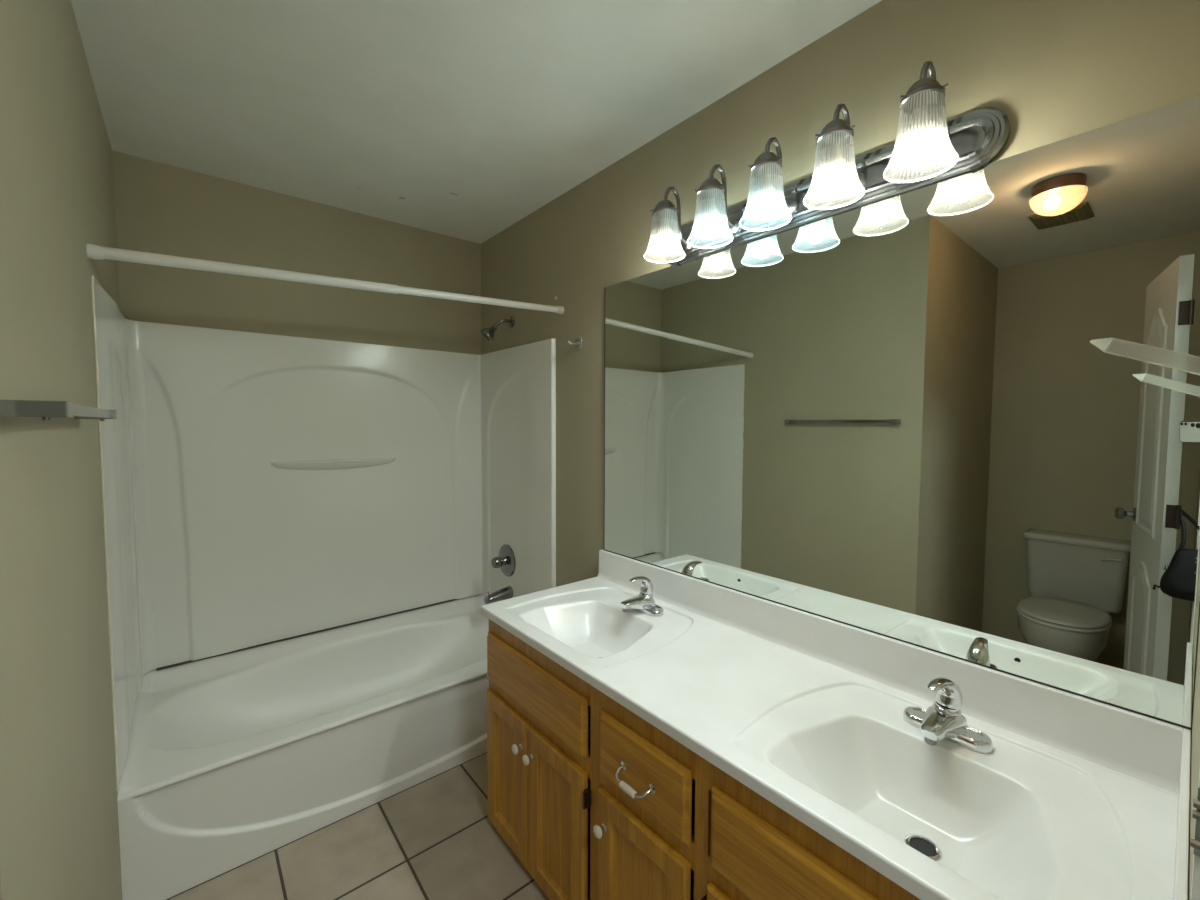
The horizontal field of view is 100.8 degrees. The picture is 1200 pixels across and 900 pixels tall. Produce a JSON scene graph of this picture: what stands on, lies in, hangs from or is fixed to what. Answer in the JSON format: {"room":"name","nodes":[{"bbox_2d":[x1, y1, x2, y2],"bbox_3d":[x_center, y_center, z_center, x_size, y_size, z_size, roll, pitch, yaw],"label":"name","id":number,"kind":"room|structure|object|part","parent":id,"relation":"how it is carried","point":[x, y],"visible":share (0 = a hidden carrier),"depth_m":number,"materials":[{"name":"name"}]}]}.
{"room":"bathroom","nodes":[
{"label":"bathroom","id":0,"kind":"room"},
{"bbox_2d":[0,0,121,899],"bbox_3d":[-1.791,0.152,0.847,1.308,2.473,1.805,-2,4,-40],"label":"wall","id":1,"kind":"structure","parent":0,"point":[59,824],"depth_m":0.89,"materials":[{"name":"paint"}]},
{"bbox_2d":[0,400,116,420],"bbox_3d":[-0.946,-0.066,0.892,0.062,0.026,0.618,-2,4,-40],"label":"towel bar","id":2,"kind":"object","parent":1,"relation":"attached to","point":[46,410],"visible":1,"depth_m":0.67,"materials":[{"name":"silver metal"}]},
{"bbox_2d":[112,151,481,354],"bbox_3d":[-1.314,0.067,2.486,1.744,2.473,0.110,-2,4,-40],"label":"wall","id":3,"kind":"structure","parent":0,"point":[160,208],"depth_m":2.25,"materials":[{"name":"paint"}]},
{"bbox_2d":[166,752,548,899],"bbox_3d":[-0.476,1.442,0.520,3.052,0.060,4.318,-2,4,-40],"label":"floor","id":4,"kind":"structure","parent":0,"point":[434,838],"depth_m":1.63,"materials":[{"name":"tile"}]},
{"bbox_2d":[117,594,488,899],"bbox_3d":[-1.038,1.106,2.204,1.523,0.427,0.761,-2,4,-40],"label":"bathtub","id":5,"kind":"object","parent":4,"relation":"on","point":[233,759],"visible":0.84,"depth_m":1.90,"materials":[{"name":"white plastic"}]},
{"bbox_2d":[91,275,555,790],"bbox_3d":[-1.037,0.211,2.156,1.527,1.452,0.764,-2,4,-40],"label":"shower surround","id":6,"kind":"object","parent":5,"relation":"on","point":[259,489],"visible":0.98,"depth_m":2.32,"materials":[{"name":"white plastic"}]},
{"bbox_3d":[-1.599,0.231,1.693,0.063,1.448,0.757,-2,4,-40],"label":"panel","id":7,"kind":"part","parent":6,"relation":"part of","materials":[{"name":"white plastic"}]},
{"bbox_3d":[-1.262,0.171,2.447,1.444,1.405,0.026,-2,4,-40],"label":"panel","id":8,"kind":"part","parent":6,"relation":"part of","materials":[{"name":"white plastic"}]},
{"bbox_2d":[271,458,394,469],"bbox_3d":[-1.269,0.073,2.409,0.544,0.048,0.050,-2,4,-40],"label":"soap shelf","id":9,"kind":"object","parent":6,"relation":"attached to","point":[276,463],"depth_m":2.39,"materials":[{"name":"white plastic"}]},
{"bbox_2d":[484,586,512,603],"bbox_3d":[-0.545,0.777,2.657,0.146,0.068,0.068,-2,4,-40],"label":"tub spout","id":10,"kind":"object","parent":6,"relation":"attached to","point":[505,593],"visible":0.92,"depth_m":2.64,"materials":[{"name":"silver metal"}]},
{"bbox_2d":[491,544,515,576],"bbox_3d":[-0.540,0.606,2.688,0.088,0.176,0.176,-2,4,-40],"label":"shower valve","id":11,"kind":"object","parent":6,"relation":"attached to","point":[506,561],"visible":1,"depth_m":2.67,"materials":[{"name":"silver metal"}]},
{"bbox_3d":[-0.547,0.606,2.682,0.070,0.060,0.060,-2,4,-40],"label":"knob","id":12,"kind":"part","parent":11,"relation":"part of","materials":[{"name":"silver metal"}]},
{"bbox_3d":[-0.465,0.185,2.635,0.034,1.449,0.757,-2,4,-40],"label":"panel","id":13,"kind":"part","parent":6,"relation":"part of","materials":[{"name":"white plastic"}]},
{"bbox_2d":[487,619,920,899],"bbox_3d":[0.293,0.987,1.320,0.592,0.768,1.578,-2,4,-40],"label":"vanity cabinet","id":14,"kind":"object","parent":4,"relation":"on","point":[593,799],"visible":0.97,"depth_m":1.21,"materials":[{"name":"brown wood"}]},
{"bbox_3d":[-0.308,1.086,1.659,0.018,0.474,0.272,-2,4,-40],"label":"door","id":15,"kind":"part","parent":14,"relation":"part of","materials":[{"name":"brown wood"}]},
{"bbox_3d":[-0.213,0.937,1.509,0.019,0.022,0.022,-2,4,-40],"label":"knob","id":16,"kind":"part","parent":14,"relation":"part of","materials":[{"name":"white ceramic"}]},
{"bbox_3d":[-0.217,0.732,1.531,0.018,0.165,0.556,-2,4,-40],"label":"false drawer","id":17,"kind":"part","parent":14,"relation":"part of","materials":[{"name":"brown wood"}]},
{"bbox_3d":[-0.130,1.098,1.445,0.018,0.474,0.280,-2,4,-40],"label":"door","id":18,"kind":"part","parent":14,"relation":"part of","materials":[{"name":"brown wood"}]},
{"bbox_3d":[-0.177,0.953,1.944,0.516,0.768,0.016,-2,4,-40],"label":"panel","id":19,"kind":"part","parent":14,"relation":"part of","materials":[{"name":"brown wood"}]},
{"bbox_3d":[0.005,0.952,1.247,0.019,0.022,0.022,-2,4,-40],"label":"knob","id":20,"kind":"part","parent":14,"relation":"part of","materials":[{"name":"white ceramic"}]},
{"bbox_3d":[0.073,0.766,1.143,0.034,0.029,0.116,-2,4,-40],"label":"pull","id":21,"kind":"part","parent":14,"relation":"part of","materials":[{"name":"silver metal"}]},
{"bbox_3d":[0.092,1.113,1.178,0.018,0.474,0.294,-2,4,-40],"label":"door","id":22,"kind":"part","parent":14,"relation":"part of","materials":[{"name":"brown wood"}]},
{"bbox_3d":[0.093,0.753,1.159,0.018,0.165,0.294,-2,4,-40],"label":"drawer","id":23,"kind":"part","parent":14,"relation":"part of","materials":[{"name":"brown wood"}]},
{"bbox_3d":[0.307,1.127,0.920,0.018,0.474,0.273,-2,4,-40],"label":"door","id":24,"kind":"part","parent":14,"relation":"part of","materials":[{"name":"brown wood"}]},
{"bbox_3d":[0.400,0.773,0.791,0.018,0.165,0.552,-2,4,-40],"label":"false drawer","id":25,"kind":"part","parent":14,"relation":"part of","materials":[{"name":"brown wood"}]},
{"bbox_2d":[480,549,1190,899],"bbox_3d":[0.307,0.582,1.313,0.560,0.238,1.606,-2,4,-40],"label":"countertop","id":26,"kind":"structure","parent":14,"relation":"on","point":[1076,797],"depth_m":1.01,"materials":[{"name":"white stone"}]},
{"bbox_2d":[511,598,660,661],"bbox_3d":[-0.034,0.616,1.627,0.364,0.116,0.491,-2,4,-40],"label":"sink basin","id":27,"kind":"object","parent":26,"relation":"in","point":[584,629],"depth_m":1.71,"materials":[{"name":"white ceramic"}]},
{"bbox_2d":[620,576,663,616],"bbox_3d":[0.130,0.499,1.713,0.138,0.123,0.160,-2,4,-40],"label":"sink faucet","id":28,"kind":"object","parent":26,"relation":"on","point":[644,602],"visible":1,"depth_m":1.70,"materials":[{"name":"silver metal"}]},
{"bbox_3d":[0.127,0.534,1.713,0.132,0.046,0.068,-2,4,-40],"label":"spout","id":29,"kind":"part","parent":28,"relation":"part of","materials":[{"name":"silver metal"}]},
{"bbox_3d":[0.142,0.471,1.722,0.103,0.070,0.047,-2,4,-40],"label":"lever","id":30,"kind":"part","parent":28,"relation":"part of","materials":[{"name":"silver metal"}]},
{"bbox_3d":[0.158,0.549,1.739,0.058,0.020,0.160,-2,4,-40],"label":"plate","id":31,"kind":"part","parent":28,"relation":"part of","materials":[{"name":"silver metal"}]},
{"bbox_2d":[749,708,1092,899],"bbox_3d":[0.562,0.656,0.911,0.364,0.116,0.491,-2,4,-40],"label":"sink basin","id":32,"kind":"object","parent":26,"relation":"in","point":[985,827],"depth_m":0.93,"materials":[{"name":"white ceramic"}]},
{"bbox_2d":[903,677,992,753],"bbox_3d":[0.704,0.537,1.024,0.138,0.123,0.160,-2,4,-40],"label":"sink faucet","id":33,"kind":"object","parent":26,"relation":"on","point":[944,719],"visible":1,"depth_m":1.02,"materials":[{"name":"silver metal"}]},
{"bbox_3d":[0.701,0.572,1.024,0.132,0.046,0.068,-2,4,-40],"label":"spout","id":34,"kind":"part","parent":33,"relation":"part of","materials":[{"name":"silver metal"}]},
{"bbox_3d":[0.717,0.510,1.032,0.103,0.070,0.047,-2,4,-40],"label":"lever","id":35,"kind":"part","parent":33,"relation":"part of","materials":[{"name":"silver metal"}]},
{"bbox_3d":[0.732,0.588,1.050,0.058,0.020,0.160,-2,4,-40],"label":"plate","id":36,"kind":"part","parent":33,"relation":"part of","materials":[{"name":"silver metal"}]},
{"bbox_2d":[71,0,881,243],"bbox_3d":[-0.468,-1.088,0.386,3.052,0.060,4.318,-2,4,-40],"label":"ceiling","id":37,"kind":"structure","parent":0,"point":[461,119],"depth_m":1.52,"materials":[{"name":"white paint"}]},
{"bbox_2d":[481,0,1199,813],"bbox_3d":[0.250,0.103,1.884,0.110,2.473,2.818,-2,4,-40],"label":"wall","id":38,"kind":"structure","parent":0,"point":[1058,70],"depth_m":1.38,"materials":[{"name":"paint"}]},
{"bbox_2d":[86,243,563,313],"bbox_3d":[-0.760,-0.582,1.787,1.523,0.106,0.037,-2,4,-40],"label":"shower rod","id":39,"kind":"object","parent":38,"relation":"attached to","point":[93,251],"visible":1,"depth_m":1.57,"materials":[{"name":"white metal"}]},
{"bbox_2d":[480,316,514,341],"bbox_3d":[-0.540,-0.634,2.593,0.171,0.142,0.079,-1,3,-28],"label":"shower","id":40,"kind":"object","parent":38,"relation":"attached to","point":[488,333],"visible":1,"depth_m":2.57,"materials":[{"name":"silver metal"}]},
{"bbox_3d":[-0.509,-0.657,2.595,0.106,0.057,0.025,-1,3,-25],"label":"arm","id":41,"kind":"part","parent":40,"relation":"part of","materials":[{"name":"silver metal"}]},
{"bbox_2d":[567,337,581,348],"bbox_3d":[-0.113,-0.469,2.158,0.060,0.045,0.042,-2,4,-40],"label":"robe hook","id":42,"kind":"object","parent":38,"relation":"attached to","point":[578,343],"visible":1,"depth_m":2.16,"materials":[{"name":"silver metal"}]},
{"bbox_3d":[-0.116,-0.467,2.159,0.056,0.024,0.016,-2,4,-34],"label":"hook arm","id":43,"kind":"part","parent":42,"relation":"part of","materials":[{"name":"silver metal"}]},
{"bbox_3d":[-0.093,-0.470,2.175,0.008,0.045,0.042,-2,4,-40],"label":"mount plate","id":44,"kind":"part","parent":42,"relation":"part of","materials":[{"name":"silver metal"}]},
{"bbox_2d":[650,61,1010,265],"bbox_3d":[0.467,-0.721,1.332,0.208,0.230,0.962,-2,4,-40],"label":"vanity light","id":45,"kind":"object","parent":38,"relation":"attached to","point":[930,153],"visible":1,"depth_m":1.21,"materials":[{"name":"white glass"}]},
{"bbox_3d":[0.207,-0.646,1.590,0.060,0.036,0.059,-2,4,-40],"label":"bulb","id":46,"kind":"part","parent":45,"relation":"part of","materials":[{"name":"white glass"}]},
{"bbox_2d":[660,213,669,222],"bbox_3d":[0.207,-0.740,1.585,0.032,0.028,0.032,-2,4,-40],"label":"socket","id":47,"kind":"object","parent":45,"relation":"attached to","point":[663,220],"depth_m":1.57,"materials":[{"name":"beige ceramic"}]},
{"bbox_3d":[0.207,-0.692,1.588,0.132,0.142,0.132,-2,4,-40],"label":"lamp shade","id":48,"kind":"part","parent":45,"relation":"part of","materials":[{"name":"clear glass"}]},
{"bbox_3d":[0.251,-0.760,1.620,0.125,0.183,0.048,-2,4,-40],"label":"arm","id":49,"kind":"part","parent":45,"relation":"part of","materials":[{"name":"grey metal"}]},
{"bbox_2d":[705,192,715,204],"bbox_3d":[0.323,-0.732,1.447,0.032,0.028,0.032,-2,4,-40],"label":"socket","id":50,"kind":"object","parent":45,"relation":"attached to","point":[709,201],"depth_m":1.43,"materials":[{"name":"beige ceramic"}]},
{"bbox_3d":[0.323,-0.684,1.449,0.132,0.142,0.132,-2,4,-40],"label":"lamp shade","id":51,"kind":"part","parent":45,"relation":"part of","materials":[{"name":"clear glass"}]},
{"bbox_3d":[0.322,-0.638,1.452,0.060,0.036,0.059,-2,4,-40],"label":"bulb","id":52,"kind":"part","parent":45,"relation":"part of","materials":[{"name":"white glass"}]},
{"bbox_3d":[0.366,-0.752,1.482,0.125,0.183,0.048,-2,4,-40],"label":"arm","id":53,"kind":"part","parent":45,"relation":"part of","materials":[{"name":"grey metal"}]},
{"bbox_2d":[760,168,771,180],"bbox_3d":[0.438,-0.724,1.308,0.032,0.028,0.032,-2,4,-40],"label":"socket","id":54,"kind":"object","parent":45,"relation":"attached to","point":[764,177],"depth_m":1.30,"materials":[{"name":"white glass"}]},
{"bbox_3d":[0.438,-0.631,1.313,0.060,0.036,0.059,-2,4,-40],"label":"bulb","id":55,"kind":"part","parent":45,"relation":"part of","materials":[{"name":"white glass"}]},
{"bbox_3d":[0.438,-0.676,1.311,0.132,0.142,0.132,-2,4,-40],"label":"lamp shade","id":56,"kind":"part","parent":45,"relation":"part of","materials":[{"name":"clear glass"}]},
{"bbox_3d":[0.481,-0.745,1.343,0.125,0.183,0.048,-2,4,-40],"label":"arm","id":57,"kind":"part","parent":45,"relation":"part of","materials":[{"name":"grey metal"}]},
{"bbox_3d":[0.536,-0.687,1.392,0.028,0.124,0.954,-2,4,-40],"label":"plate","id":58,"kind":"part","parent":45,"relation":"part of","materials":[{"name":"silver metal"}]},
{"bbox_3d":[0.553,-0.623,1.175,0.060,0.036,0.059,-2,4,-40],"label":"bulb","id":59,"kind":"part","parent":45,"relation":"part of","materials":[{"name":"white glass"}]},
{"bbox_2d":[827,137,841,154],"bbox_3d":[0.553,-0.717,1.170,0.032,0.028,0.032,-2,4,-40],"label":"socket","id":60,"kind":"object","parent":45,"relation":"attached to","point":[834,149],"depth_m":1.16,"materials":[{"name":"white glass"}]},
{"bbox_3d":[0.553,-0.668,1.172,0.132,0.142,0.132,-2,4,-40],"label":"lamp shade","id":61,"kind":"part","parent":45,"relation":"part of","materials":[{"name":"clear glass"}]},
{"bbox_3d":[0.597,-0.737,1.204,0.125,0.183,0.048,-2,4,-40],"label":"arm","id":62,"kind":"part","parent":45,"relation":"part of","materials":[{"name":"grey metal"}]},
{"bbox_3d":[0.669,-0.615,1.036,0.060,0.036,0.059,-2,4,-40],"label":"bulb","id":63,"kind":"part","parent":45,"relation":"part of","materials":[{"name":"white glass"}]},
{"bbox_2d":[912,98,930,118],"bbox_3d":[0.669,-0.709,1.031,0.032,0.028,0.032,-2,4,-40],"label":"socket","id":64,"kind":"object","parent":45,"relation":"attached to","point":[923,111],"depth_m":1.02,"materials":[{"name":"white glass"}]},
{"bbox_3d":[0.669,-0.661,1.034,0.132,0.142,0.132,-2,4,-40],"label":"lamp shade","id":65,"kind":"part","parent":45,"relation":"part of","materials":[{"name":"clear glass"}]},
{"bbox_3d":[0.712,-0.729,1.066,0.125,0.183,0.048,-2,4,-40],"label":"arm","id":66,"kind":"part","parent":45,"relation":"part of","materials":[{"name":"grey metal"}]},
{"bbox_2d":[597,549,1182,796],"bbox_3d":[0.506,0.511,1.480,0.035,0.112,1.594,-2,4,-40],"label":"backsplash","id":67,"kind":"structure","parent":38,"relation":"attached to","point":[1140,748],"depth_m":1.12,"materials":[{"name":"white stone"}]},
{"bbox_2d":[604,95,1199,729],"bbox_3d":[0.527,-0.088,1.448,0.007,1.086,1.588,-2,4,-40],"label":"wall mirror","id":68,"kind":"object","parent":38,"relation":"attached to","point":[899,417],"visible":1,"depth_m":1.11,"materials":[{"name":"grey mirror"}]},
{"bbox_2d":[1188,621,1199,899],"bbox_3d":[-0.015,0.207,-0.095,2.832,2.473,0.110,-2,4,-40],"label":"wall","id":69,"kind":"structure","parent":0,"point":[1195,740],"depth_m":0.66,"materials":[{"name":"paint"}]},
{"bbox_2d":[1090,338,1199,375],"bbox_3d":[0.721,-0.115,0.649,0.036,0.071,0.117,-2,4,-40],"label":"peg","id":70,"kind":"object","parent":69,"relation":"attached to","point":[1174,360],"visible":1,"depth_m":0.64,"materials":[{"name":"white"}]},
{"bbox_2d":[1190,769,1199,899],"bbox_3d":[0.612,0.374,0.421,0.070,2.090,0.137,-2,4,-40],"label":"trim","id":71,"kind":"structure","parent":69,"relation":"attached to","point":[1195,887],"depth_m":0.45,"materials":[{"name":"white paint"}]},
{"bbox_2d":[1190,787,1199,855],"bbox_3d":[0.551,0.337,0.430,0.010,0.062,0.050,-2,4,-40],"label":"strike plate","id":72,"kind":"object","parent":69,"relation":"attached to","point":[1195,843],"visible":1,"depth_m":0.45,"materials":[{"name":"silver metal"}]},
{"bbox_3d":[0.555,0.337,0.431,0.002,0.062,0.048,-2,4,-40],"label":"plate","id":73,"kind":"part","parent":72,"relation":"part of","materials":[{"name":"silver metal"}]}
]}

